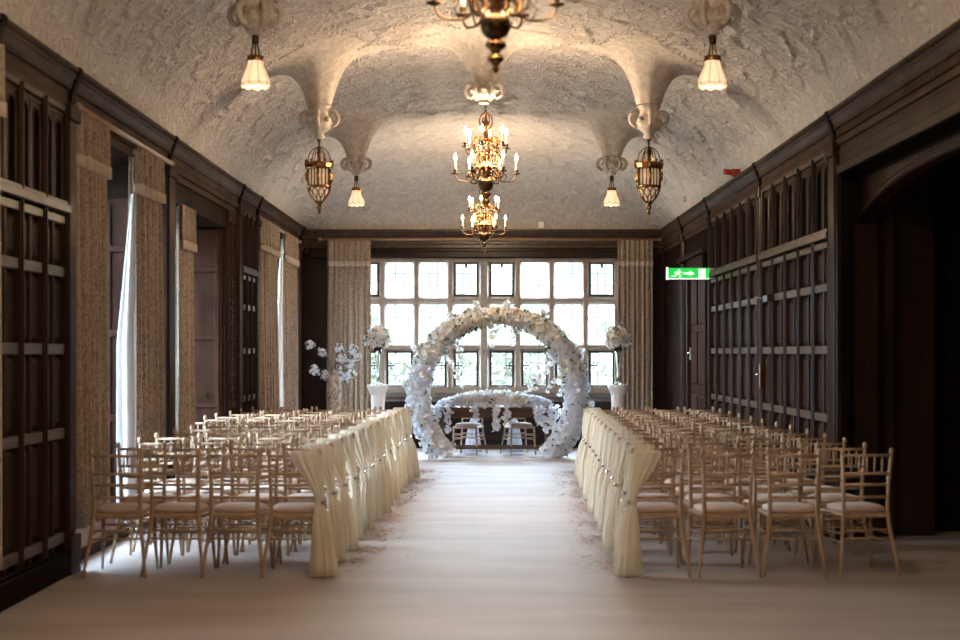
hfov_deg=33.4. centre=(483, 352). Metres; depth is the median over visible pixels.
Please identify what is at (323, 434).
chair
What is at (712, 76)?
pendant lamp
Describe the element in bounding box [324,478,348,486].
cushion
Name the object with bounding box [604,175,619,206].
pendant lamp
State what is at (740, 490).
cushion
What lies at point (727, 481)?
cushion
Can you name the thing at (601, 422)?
chair
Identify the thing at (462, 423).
cushion
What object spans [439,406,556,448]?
table
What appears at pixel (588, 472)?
sash
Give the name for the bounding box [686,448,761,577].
chair
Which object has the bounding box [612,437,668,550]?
chair
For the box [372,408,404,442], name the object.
chair
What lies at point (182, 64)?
ceiling
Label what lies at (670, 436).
chair
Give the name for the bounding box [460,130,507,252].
chandelier
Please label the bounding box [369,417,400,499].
sash
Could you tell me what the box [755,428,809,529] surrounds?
chair
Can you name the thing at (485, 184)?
chandelier
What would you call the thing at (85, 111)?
pole
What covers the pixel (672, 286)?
wall
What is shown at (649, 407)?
chair
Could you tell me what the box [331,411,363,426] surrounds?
chair
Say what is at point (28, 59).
trim
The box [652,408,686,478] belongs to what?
chair
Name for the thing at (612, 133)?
ceiling
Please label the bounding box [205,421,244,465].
chair
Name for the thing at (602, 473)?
sash
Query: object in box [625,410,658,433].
chair
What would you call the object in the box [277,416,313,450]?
chair
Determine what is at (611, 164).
ceiling rose
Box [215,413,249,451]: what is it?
chair
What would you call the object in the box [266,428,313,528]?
chair
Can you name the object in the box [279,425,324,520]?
chair
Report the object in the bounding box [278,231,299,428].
curtain
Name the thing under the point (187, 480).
cushion
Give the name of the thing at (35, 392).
wall paneling
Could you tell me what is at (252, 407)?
chair
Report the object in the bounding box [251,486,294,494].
cushion
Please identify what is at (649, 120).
ceiling rose
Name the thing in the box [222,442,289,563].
chair
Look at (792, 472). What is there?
cushion
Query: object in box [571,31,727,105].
ceiling
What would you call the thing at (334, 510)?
sash
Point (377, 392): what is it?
plinth
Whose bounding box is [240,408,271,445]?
chair
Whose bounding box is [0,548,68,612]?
baseboard
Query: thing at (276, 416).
chair
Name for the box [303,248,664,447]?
wall
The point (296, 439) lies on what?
chair
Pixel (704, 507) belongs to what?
cushion
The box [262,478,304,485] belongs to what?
cushion
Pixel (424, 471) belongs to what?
scattered petals
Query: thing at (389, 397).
window sill
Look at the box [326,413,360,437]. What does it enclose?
chair
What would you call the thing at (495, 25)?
chandelier
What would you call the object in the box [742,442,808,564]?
chair
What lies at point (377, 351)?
glass vase
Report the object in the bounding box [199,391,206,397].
light switch
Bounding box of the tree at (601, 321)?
[589,273,613,384]
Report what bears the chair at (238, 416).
on the floor
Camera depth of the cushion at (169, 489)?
12.96 m
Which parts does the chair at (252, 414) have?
backrest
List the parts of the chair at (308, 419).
backrest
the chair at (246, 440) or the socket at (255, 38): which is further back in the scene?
the chair at (246, 440)
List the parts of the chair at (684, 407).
backrest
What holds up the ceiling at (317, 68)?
attached to the ceiling at (182, 64)
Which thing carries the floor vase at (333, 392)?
on the floor
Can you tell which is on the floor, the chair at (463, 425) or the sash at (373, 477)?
the chair at (463, 425)
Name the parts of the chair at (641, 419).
backrest, leg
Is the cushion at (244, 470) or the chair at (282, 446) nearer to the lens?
the chair at (282, 446)
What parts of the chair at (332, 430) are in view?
backrest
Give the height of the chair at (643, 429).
0.924 m
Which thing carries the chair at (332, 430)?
on the floor
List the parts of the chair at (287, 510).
leg, leg, backrest, seat frame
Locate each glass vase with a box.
[373,348,382,384]
[613,348,622,384]
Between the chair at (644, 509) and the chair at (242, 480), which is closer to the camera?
the chair at (644, 509)
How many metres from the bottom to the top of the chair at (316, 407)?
0.924 m
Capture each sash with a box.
[290,450,338,577]
[303,444,345,562]
[316,439,358,550]
[328,434,363,539]
[339,430,374,529]
[348,426,383,520]
[357,423,391,512]
[362,420,392,505]
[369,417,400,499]
[377,414,403,493]
[380,412,406,487]
[386,410,413,482]
[393,407,419,477]
[464,405,481,452]
[506,418,522,452]
[577,409,602,481]
[579,412,605,487]
[583,414,610,492]
[584,417,613,499]
[587,420,618,505]
[587,423,621,512]
[594,426,626,520]
[598,430,632,529]
[602,434,639,538]
[603,439,643,549]
[612,444,654,561]
[612,450,660,576]
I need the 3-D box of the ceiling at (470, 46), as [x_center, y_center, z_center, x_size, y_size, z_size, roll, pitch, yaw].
[0.000,-3.050,16.500,2.000,0.548,2.000,0,0,0]
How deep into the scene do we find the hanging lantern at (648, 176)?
16.42 m
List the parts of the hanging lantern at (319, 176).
lantern glass, lamp shade, lantern frame, lantern crown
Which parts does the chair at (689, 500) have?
leg, leg, seat frame, backrest, leg, leg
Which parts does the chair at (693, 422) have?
leg, backrest, leg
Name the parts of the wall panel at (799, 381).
door handle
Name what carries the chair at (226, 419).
on the floor
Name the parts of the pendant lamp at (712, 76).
lamp shade, chain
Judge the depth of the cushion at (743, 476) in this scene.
14.48 m
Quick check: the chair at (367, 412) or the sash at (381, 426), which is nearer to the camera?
the sash at (381, 426)
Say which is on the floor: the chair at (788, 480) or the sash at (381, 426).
the chair at (788, 480)
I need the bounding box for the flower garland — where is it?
[431,389,561,433]
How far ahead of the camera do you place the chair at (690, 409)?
19.61 m
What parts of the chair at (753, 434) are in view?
leg, backrest, leg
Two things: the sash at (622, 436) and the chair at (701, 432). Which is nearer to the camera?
the sash at (622, 436)
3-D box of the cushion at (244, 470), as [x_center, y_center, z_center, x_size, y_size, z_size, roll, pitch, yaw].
[-2.153,1.123,15.417,0.374,0.055,0.374,0,0,-2]
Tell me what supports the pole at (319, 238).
attached to the wall at (314, 269)
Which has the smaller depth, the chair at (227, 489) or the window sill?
the chair at (227, 489)
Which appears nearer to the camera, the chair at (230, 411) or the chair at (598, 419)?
the chair at (598, 419)
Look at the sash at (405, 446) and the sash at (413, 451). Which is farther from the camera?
the sash at (413, 451)
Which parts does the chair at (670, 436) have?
leg, backrest, leg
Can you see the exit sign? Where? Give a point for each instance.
(671, 273)
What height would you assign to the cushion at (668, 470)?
0.055 m
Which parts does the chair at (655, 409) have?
backrest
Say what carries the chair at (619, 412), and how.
on the floor
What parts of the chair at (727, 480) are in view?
leg, backrest, leg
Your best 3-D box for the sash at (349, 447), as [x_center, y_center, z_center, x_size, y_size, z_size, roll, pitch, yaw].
[-1.177,1.141,13.656,0.305,0.893,0.141,0,0,2]
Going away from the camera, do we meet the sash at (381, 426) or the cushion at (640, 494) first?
the cushion at (640, 494)
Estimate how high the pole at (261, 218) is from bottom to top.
0.070 m
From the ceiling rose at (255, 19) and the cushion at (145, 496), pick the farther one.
the cushion at (145, 496)
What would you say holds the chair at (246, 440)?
on the floor
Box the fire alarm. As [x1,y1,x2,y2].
[723,169,739,176]
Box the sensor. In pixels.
[538,222,543,227]
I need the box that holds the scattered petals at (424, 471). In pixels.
[338,469,436,571]
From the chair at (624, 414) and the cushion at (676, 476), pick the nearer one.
the cushion at (676, 476)
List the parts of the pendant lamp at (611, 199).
lamp shade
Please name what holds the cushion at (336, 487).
on the chair at (296, 439)
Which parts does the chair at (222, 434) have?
leg, backrest, leg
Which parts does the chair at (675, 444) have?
backrest, leg, leg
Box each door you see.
[688,279,702,431]
[935,154,959,530]
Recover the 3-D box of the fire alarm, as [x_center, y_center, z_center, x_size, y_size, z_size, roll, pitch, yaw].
[2.926,-2.131,18.900,0.198,0.097,0.075,0,0,0]
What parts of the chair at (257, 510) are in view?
leg, leg, backrest, seat frame, leg, leg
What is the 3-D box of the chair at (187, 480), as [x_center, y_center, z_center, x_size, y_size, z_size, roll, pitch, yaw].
[-2.618,1.141,13.871,0.466,0.924,0.521,0,0,0]
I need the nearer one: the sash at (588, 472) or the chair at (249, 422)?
the chair at (249, 422)
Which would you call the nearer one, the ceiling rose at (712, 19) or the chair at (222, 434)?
the ceiling rose at (712, 19)
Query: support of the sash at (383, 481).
attached to the chair at (340, 422)
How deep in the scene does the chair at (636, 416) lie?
17.43 m
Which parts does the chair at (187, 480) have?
leg, backrest, leg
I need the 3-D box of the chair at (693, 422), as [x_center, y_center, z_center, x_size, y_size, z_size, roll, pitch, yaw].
[2.264,1.141,16.076,0.466,0.924,0.521,0,0,0]
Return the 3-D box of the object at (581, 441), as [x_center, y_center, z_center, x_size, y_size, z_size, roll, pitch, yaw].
[1.315,1.141,20.329,0.351,0.893,0.174,0,0,0]
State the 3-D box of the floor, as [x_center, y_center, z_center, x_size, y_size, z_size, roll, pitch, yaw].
[1.150,1.700,12.150,10.900,0.200,30.300,0,0,0]
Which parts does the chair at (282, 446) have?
leg, leg, backrest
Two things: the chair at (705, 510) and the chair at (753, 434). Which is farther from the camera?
the chair at (753, 434)
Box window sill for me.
[354,393,610,401]
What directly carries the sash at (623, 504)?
attached to the chair at (675, 444)
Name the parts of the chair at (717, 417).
backrest, leg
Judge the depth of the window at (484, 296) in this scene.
26.97 m
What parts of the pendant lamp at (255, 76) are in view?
chain, lamp shade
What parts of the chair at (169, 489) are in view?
leg, backrest, leg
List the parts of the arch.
plate, plate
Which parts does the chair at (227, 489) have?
leg, backrest, leg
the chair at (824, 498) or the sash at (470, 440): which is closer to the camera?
the chair at (824, 498)
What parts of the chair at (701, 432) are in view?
leg, backrest, leg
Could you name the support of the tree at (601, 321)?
on the ground
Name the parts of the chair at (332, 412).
backrest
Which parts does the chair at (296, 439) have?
leg, leg, backrest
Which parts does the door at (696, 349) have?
handle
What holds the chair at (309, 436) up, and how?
on the floor
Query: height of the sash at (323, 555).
0.893 m
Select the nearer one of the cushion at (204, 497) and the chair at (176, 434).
the cushion at (204, 497)
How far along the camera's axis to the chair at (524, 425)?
25.10 m
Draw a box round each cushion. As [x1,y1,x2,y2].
[96,502,149,513]
[124,493,174,502]
[145,486,193,494]
[154,502,208,512]
[161,478,205,486]
[180,472,217,479]
[181,493,228,502]
[200,486,244,494]
[213,478,253,486]
[214,502,266,512]
[235,493,282,502]
[243,468,279,472]
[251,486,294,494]
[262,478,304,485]
[273,502,314,512]
[288,493,326,502]
[301,486,337,494]
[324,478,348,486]
[335,472,358,479]
[456,422,480,425]
[506,422,531,425]
[623,485,659,492]
[636,493,670,501]
[636,502,677,512]
[653,466,687,471]
[659,472,696,479]
[664,478,707,486]
[675,485,720,493]
[684,493,731,502]
[693,502,747,512]
[712,475,748,478]
[725,478,764,486]
[731,485,778,494]
[752,493,795,503]
[760,472,796,478]
[762,502,813,512]
[775,478,814,483]
[791,485,839,494]
[808,493,859,502]
[826,502,884,512]
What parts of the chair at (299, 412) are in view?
backrest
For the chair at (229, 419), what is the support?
on the floor
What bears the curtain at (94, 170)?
hanging from the pole at (85, 111)
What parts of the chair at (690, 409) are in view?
backrest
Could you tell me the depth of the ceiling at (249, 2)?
11.78 m
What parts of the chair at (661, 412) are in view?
backrest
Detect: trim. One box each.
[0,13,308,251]
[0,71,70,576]
[66,102,303,575]
[75,199,148,559]
[175,229,221,455]
[226,210,235,445]
[243,212,258,428]
[304,229,663,251]
[308,248,659,257]
[659,19,959,251]
[676,247,706,437]
[678,141,841,540]
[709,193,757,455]
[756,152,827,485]
[837,80,959,173]
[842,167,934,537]
[852,129,959,503]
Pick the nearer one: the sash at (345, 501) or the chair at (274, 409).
the sash at (345, 501)
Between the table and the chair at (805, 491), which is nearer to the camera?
the chair at (805, 491)
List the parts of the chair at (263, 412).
backrest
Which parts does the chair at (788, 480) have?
leg, backrest, leg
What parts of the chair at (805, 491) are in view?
seat frame, leg, backrest, leg, leg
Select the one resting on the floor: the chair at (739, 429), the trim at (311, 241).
the chair at (739, 429)
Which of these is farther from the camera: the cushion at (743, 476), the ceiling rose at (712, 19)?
the cushion at (743, 476)
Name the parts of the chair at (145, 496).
leg, leg, backrest, seat frame, leg, leg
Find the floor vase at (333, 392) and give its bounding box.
[326,370,341,419]
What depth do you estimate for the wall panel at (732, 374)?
19.28 m
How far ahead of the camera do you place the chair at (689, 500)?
12.19 m
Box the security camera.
[754,295,773,301]
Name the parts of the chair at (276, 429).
leg, backrest, leg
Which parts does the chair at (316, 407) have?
backrest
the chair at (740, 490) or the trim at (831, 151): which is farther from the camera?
the trim at (831, 151)
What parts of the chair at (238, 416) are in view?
backrest, leg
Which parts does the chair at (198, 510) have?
leg, leg, backrest, seat frame, leg, leg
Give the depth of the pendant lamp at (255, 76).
11.85 m
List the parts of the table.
leg, leg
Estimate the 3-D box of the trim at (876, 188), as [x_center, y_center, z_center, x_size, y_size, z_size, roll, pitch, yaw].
[3.301,0.000,10.950,0.217,3.200,5.914,0,0,0]
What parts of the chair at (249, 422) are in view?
leg, backrest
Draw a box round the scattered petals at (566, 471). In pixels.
[552,468,613,572]
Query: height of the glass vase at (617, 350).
0.580 m
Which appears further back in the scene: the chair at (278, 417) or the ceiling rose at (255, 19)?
the chair at (278, 417)
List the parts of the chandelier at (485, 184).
arm, arm, arm, arm, arm, arm, stem, arm, arm, arm, arm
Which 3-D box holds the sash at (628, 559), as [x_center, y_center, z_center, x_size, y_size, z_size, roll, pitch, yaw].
[1.093,1.141,11.432,0.351,0.893,0.174,0,0,-1]
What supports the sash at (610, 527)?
attached to the chair at (661, 480)
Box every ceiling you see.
[0,0,959,228]
[236,0,274,10]
[240,30,396,105]
[296,106,415,156]
[405,18,561,82]
[551,106,672,156]
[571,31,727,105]
[693,0,731,10]
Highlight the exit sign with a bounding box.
[666,267,714,279]
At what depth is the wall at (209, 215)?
15.15 m
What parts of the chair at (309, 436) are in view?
leg, backrest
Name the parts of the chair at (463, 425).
leg, seat frame, leg, leg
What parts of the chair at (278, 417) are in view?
leg, backrest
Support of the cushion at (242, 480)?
on the chair at (242, 480)
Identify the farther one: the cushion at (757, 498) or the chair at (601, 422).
the chair at (601, 422)
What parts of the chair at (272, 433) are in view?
leg, backrest, leg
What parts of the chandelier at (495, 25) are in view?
arm, arm, arm, stem, arm, arm, arm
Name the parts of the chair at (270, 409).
backrest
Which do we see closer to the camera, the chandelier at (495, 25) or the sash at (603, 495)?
the chandelier at (495, 25)
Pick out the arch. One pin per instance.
(561, 350)
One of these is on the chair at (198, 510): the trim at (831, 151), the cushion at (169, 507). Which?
the cushion at (169, 507)
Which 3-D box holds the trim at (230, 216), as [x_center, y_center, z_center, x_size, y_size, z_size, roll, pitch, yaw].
[-3.027,-0.050,19.200,0.046,3.300,0.500,0,0,0]
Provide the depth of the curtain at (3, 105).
9.70 m
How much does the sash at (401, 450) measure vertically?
0.893 m
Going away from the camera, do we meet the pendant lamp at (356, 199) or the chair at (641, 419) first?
the chair at (641, 419)
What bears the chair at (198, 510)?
on the floor
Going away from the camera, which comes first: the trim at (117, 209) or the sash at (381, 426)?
the trim at (117, 209)
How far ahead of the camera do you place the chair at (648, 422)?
15.91 m
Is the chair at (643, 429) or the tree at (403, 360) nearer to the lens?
the chair at (643, 429)
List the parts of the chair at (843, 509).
leg, leg, seat frame, backrest, leg, leg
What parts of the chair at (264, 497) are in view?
leg, leg, backrest, leg, leg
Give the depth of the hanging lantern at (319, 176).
16.42 m
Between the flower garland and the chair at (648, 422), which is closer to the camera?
the chair at (648, 422)
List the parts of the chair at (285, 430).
leg, backrest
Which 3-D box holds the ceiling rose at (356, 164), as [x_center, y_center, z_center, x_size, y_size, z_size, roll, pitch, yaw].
[-1.700,-2.490,21.300,0.426,0.260,0.381,0,0,0]
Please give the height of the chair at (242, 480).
0.924 m
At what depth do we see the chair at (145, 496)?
12.22 m
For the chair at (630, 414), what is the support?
on the floor
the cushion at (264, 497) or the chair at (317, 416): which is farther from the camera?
the chair at (317, 416)
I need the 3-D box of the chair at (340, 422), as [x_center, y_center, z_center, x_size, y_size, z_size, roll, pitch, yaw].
[-1.246,1.141,16.134,0.466,0.924,0.521,0,0,0]
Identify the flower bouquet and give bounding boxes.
[362,324,392,348]
[604,322,631,349]
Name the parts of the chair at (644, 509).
seat frame, backrest, leg, leg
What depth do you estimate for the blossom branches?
24.85 m
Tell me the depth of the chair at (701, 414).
18.17 m
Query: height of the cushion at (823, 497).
0.055 m
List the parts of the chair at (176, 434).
leg, backrest, leg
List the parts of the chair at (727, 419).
backrest, leg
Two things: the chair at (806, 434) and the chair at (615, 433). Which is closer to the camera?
the chair at (615, 433)
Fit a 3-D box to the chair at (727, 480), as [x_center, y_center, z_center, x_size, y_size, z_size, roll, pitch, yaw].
[2.256,1.141,13.849,0.466,0.924,0.521,0,0,2]
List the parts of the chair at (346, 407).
backrest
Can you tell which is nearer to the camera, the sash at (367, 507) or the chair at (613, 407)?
the sash at (367, 507)
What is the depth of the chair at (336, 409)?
19.61 m
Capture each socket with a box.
[252,35,258,44]
[709,35,715,44]
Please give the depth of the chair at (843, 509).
11.50 m
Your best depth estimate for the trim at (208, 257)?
18.87 m
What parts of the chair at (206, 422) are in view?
backrest, leg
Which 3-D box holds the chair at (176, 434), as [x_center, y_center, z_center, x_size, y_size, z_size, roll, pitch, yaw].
[-2.607,1.141,14.630,0.466,0.924,0.521,0,0,-1]
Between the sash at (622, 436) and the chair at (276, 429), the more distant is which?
the chair at (276, 429)
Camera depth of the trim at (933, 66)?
12.86 m
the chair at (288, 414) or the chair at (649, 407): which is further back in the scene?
the chair at (649, 407)
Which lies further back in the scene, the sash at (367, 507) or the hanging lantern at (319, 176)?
the hanging lantern at (319, 176)
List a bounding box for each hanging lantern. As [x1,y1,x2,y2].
[304,139,333,214]
[634,139,663,214]
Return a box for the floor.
[0,448,959,639]
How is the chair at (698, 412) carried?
on the floor
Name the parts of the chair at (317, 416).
leg, backrest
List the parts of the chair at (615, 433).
backrest, leg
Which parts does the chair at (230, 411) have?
backrest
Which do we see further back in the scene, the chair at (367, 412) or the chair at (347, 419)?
the chair at (367, 412)
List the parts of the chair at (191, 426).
leg, backrest, leg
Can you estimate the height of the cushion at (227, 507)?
0.055 m
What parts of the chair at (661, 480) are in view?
backrest, leg, leg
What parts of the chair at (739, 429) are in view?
backrest, leg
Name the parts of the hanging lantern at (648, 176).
lamp shade, lantern frame, lantern crown, lantern glass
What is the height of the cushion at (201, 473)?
0.055 m
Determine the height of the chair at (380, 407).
0.924 m
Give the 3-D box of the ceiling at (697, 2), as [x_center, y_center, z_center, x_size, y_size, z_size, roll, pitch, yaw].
[1.700,-2.906,11.900,2.000,0.699,2.000,0,0,0]
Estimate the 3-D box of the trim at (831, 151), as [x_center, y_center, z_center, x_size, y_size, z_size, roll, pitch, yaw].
[3.005,-0.100,19.010,0.090,3.400,10.820,0,0,0]
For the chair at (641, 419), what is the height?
0.924 m
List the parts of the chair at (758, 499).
leg, leg, seat frame, backrest, leg, leg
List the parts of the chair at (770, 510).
leg, leg, seat frame, backrest, leg, leg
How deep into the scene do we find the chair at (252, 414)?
18.12 m
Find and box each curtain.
[0,43,6,570]
[77,112,111,528]
[116,146,165,523]
[175,204,196,477]
[260,218,280,425]
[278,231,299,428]
[326,240,370,424]
[618,240,652,437]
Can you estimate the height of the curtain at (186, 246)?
2.960 m
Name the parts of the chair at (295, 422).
backrest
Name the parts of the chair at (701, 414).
backrest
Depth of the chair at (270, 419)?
16.68 m
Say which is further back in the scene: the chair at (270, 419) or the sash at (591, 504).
the chair at (270, 419)
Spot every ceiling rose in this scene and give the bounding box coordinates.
[227,0,283,35]
[298,103,339,138]
[340,155,371,175]
[463,79,504,104]
[596,155,627,175]
[628,103,669,138]
[684,0,740,35]
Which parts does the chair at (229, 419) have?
leg, backrest, leg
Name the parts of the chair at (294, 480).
leg, backrest, leg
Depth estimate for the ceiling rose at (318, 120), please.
16.43 m
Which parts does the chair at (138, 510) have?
leg, leg, backrest, seat frame, leg, leg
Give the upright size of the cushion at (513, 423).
0.055 m
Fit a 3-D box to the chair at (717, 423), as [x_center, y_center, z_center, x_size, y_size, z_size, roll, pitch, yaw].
[2.262,1.141,16.867,0.466,0.924,0.521,0,0,0]
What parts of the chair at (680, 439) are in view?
leg, backrest, leg, leg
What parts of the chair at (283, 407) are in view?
backrest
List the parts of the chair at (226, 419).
backrest, leg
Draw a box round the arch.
[401,298,594,459]
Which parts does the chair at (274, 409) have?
backrest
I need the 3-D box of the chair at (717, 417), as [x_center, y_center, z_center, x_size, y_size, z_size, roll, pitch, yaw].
[2.721,1.141,17.592,0.466,0.924,0.521,0,0,-1]
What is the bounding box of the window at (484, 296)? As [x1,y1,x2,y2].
[371,258,617,392]
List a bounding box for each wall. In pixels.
[6,98,302,571]
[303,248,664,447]
[665,115,959,506]
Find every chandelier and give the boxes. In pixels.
[426,0,564,73]
[451,105,520,207]
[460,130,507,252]
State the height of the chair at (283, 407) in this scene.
0.924 m
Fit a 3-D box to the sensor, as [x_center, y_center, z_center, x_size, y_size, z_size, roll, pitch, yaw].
[0.948,-2.131,26.615,0.100,0.105,0.110,0,0,0]
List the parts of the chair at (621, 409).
backrest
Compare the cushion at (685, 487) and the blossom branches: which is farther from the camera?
the blossom branches
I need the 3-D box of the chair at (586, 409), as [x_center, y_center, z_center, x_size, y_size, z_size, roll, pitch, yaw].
[1.443,1.141,19.857,0.466,0.924,0.521,0,0,1]
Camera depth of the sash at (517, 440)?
25.43 m
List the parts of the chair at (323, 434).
backrest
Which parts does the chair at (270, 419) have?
backrest, leg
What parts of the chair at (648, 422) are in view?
backrest, leg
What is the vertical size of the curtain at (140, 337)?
3.300 m
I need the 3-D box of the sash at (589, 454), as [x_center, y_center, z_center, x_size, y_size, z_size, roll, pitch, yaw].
[1.279,1.141,18.151,0.317,0.893,0.192,0,0,0]
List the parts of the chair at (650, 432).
backrest, leg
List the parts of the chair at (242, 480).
leg, backrest, leg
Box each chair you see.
[81,448,158,577]
[110,442,181,563]
[132,437,197,551]
[140,448,216,577]
[152,432,208,539]
[167,442,235,563]
[169,428,225,527]
[187,425,236,518]
[188,437,248,551]
[195,418,227,464]
[200,448,272,577]
[203,415,239,446]
[203,432,254,540]
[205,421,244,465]
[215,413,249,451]
[215,428,272,530]
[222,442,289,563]
[228,418,266,460]
[229,410,261,447]
[237,424,282,472]
[239,437,299,551]
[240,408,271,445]
[241,415,277,458]
[248,421,287,465]
[251,406,281,434]
[251,413,286,442]
[251,432,308,540]
[260,448,327,577]
[262,411,295,446]
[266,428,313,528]
[268,418,306,458]
[273,408,304,442]
[275,442,338,563]
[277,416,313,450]
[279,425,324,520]
[282,406,312,442]
[287,413,321,446]
[290,437,348,551]
[294,421,333,447]
[297,411,330,446]
[303,432,353,540]
[305,408,337,442]
[307,418,345,436]
[315,406,345,416]
[316,415,351,437]
[320,428,364,488]
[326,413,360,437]
[329,425,371,487]
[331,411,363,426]
[338,408,370,423]
[339,421,378,465]
[345,406,375,419]
[346,418,383,428]
[353,416,388,453]
[359,413,396,485]
[366,411,399,447]
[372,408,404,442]
[379,406,409,441]
[452,418,487,455]
[499,418,535,455]
[584,406,614,416]
[585,408,617,419]
[587,411,620,422]
[591,413,625,425]
[594,415,630,429]
[597,418,634,432]
[600,421,639,432]
[603,428,655,528]
[604,425,649,522]
[608,432,664,540]
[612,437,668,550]
[616,406,646,427]
[619,442,682,563]
[620,408,652,442]
[623,448,690,577]
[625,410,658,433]
[629,413,663,436]
[634,415,670,492]
[640,418,678,460]
[647,406,679,441]
[647,421,686,466]
[650,425,694,522]
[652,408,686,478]
[653,428,707,529]
[660,411,693,446]
[663,432,717,540]
[667,413,702,492]
[669,415,711,491]
[671,437,729,550]
[675,418,719,502]
[680,442,744,563]
[683,406,714,441]
[686,421,731,472]
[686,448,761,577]
[689,408,721,441]
[693,425,742,518]
[697,411,730,446]
[705,413,740,437]
[707,428,757,529]
[716,416,752,450]
[721,433,773,540]
[725,418,763,460]
[725,437,790,551]
[738,421,777,471]
[742,425,796,518]
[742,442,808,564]
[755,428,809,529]
[756,448,827,577]
[770,432,832,540]
[784,437,850,551]
[800,442,873,563]
[817,447,900,577]
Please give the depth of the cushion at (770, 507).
11.49 m
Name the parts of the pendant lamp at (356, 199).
lamp shade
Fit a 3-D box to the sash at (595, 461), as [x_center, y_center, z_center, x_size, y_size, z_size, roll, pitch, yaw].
[1.236,1.141,16.638,0.333,0.893,0.134,0,0,1]
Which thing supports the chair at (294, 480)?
on the floor
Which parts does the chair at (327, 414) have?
backrest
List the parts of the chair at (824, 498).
leg, seat frame, leg, backrest, leg, leg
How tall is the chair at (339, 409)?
0.924 m
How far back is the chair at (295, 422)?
15.90 m
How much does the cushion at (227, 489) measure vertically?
0.055 m
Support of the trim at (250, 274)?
attached to the wall at (209, 215)
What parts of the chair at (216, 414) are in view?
backrest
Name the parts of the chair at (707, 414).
backrest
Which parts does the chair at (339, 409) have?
backrest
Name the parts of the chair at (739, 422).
backrest, leg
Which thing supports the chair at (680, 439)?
on the floor
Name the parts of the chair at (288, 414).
backrest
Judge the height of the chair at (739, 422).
0.924 m
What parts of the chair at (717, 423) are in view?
backrest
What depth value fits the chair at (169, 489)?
12.92 m
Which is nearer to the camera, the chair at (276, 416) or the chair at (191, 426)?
the chair at (191, 426)
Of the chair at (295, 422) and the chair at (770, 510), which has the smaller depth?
the chair at (770, 510)
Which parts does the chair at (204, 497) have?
leg, leg, backrest, leg, leg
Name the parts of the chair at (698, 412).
backrest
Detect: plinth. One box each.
[367,384,387,416]
[608,384,628,422]
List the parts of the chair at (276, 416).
backrest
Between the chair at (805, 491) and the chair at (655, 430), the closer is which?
the chair at (805, 491)
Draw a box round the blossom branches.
[303,340,361,384]
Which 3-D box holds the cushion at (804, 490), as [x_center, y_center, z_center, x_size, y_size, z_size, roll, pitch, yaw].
[2.727,1.123,13.145,0.374,0.055,0.374,0,0,-2]
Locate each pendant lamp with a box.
[240,35,270,90]
[348,175,363,206]
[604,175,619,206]
[698,35,727,90]
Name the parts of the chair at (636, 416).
backrest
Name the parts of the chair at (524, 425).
leg, leg, seat frame, leg, leg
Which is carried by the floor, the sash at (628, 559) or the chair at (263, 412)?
the chair at (263, 412)
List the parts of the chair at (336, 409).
backrest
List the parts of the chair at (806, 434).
backrest, leg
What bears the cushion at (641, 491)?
on the chair at (661, 480)
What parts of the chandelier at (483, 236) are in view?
arm, arm, arm, stem, arm, arm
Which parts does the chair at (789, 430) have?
backrest, leg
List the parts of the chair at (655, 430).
leg, backrest, leg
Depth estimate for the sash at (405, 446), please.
19.59 m
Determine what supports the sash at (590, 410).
attached to the chair at (586, 409)
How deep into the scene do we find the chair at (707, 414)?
18.12 m
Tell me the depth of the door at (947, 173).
14.35 m
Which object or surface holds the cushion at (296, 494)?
on the chair at (282, 446)
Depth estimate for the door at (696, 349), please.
22.61 m
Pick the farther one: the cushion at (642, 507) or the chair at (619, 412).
the chair at (619, 412)
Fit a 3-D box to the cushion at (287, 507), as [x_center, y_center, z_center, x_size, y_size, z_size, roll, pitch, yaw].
[-1.357,1.123,11.644,0.374,0.055,0.374,0,0,0]
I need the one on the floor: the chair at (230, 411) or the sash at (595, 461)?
the chair at (230, 411)
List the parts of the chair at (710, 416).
backrest, leg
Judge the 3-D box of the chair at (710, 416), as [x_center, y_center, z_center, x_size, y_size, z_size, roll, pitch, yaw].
[2.278,1.141,17.595,0.466,0.924,0.521,0,0,-1]
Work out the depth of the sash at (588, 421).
18.83 m
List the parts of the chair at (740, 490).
seat frame, leg, backrest, leg, leg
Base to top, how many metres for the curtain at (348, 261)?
3.370 m
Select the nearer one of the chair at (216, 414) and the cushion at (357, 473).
the cushion at (357, 473)
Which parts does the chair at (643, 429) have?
backrest, leg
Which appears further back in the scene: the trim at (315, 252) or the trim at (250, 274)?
the trim at (315, 252)
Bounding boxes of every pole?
[74,102,174,166]
[259,215,301,243]
[318,237,661,241]
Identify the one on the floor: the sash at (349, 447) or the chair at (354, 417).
the chair at (354, 417)
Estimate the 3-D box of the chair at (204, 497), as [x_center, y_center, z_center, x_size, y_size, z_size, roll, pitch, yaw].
[-2.168,1.141,12.373,0.466,0.924,0.521,0,0,0]
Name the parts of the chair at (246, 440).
leg, leg, backrest, leg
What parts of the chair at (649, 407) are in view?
backrest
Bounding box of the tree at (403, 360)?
[371,270,435,384]
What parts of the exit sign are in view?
sign panel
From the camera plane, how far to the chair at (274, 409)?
19.63 m
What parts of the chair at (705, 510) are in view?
leg, leg, seat frame, backrest, leg, leg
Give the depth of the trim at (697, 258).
22.60 m
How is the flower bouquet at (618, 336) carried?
in the glass vase at (617, 350)
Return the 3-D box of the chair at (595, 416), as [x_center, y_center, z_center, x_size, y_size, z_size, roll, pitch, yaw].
[1.394,1.141,17.595,0.466,0.924,0.521,0,0,-1]

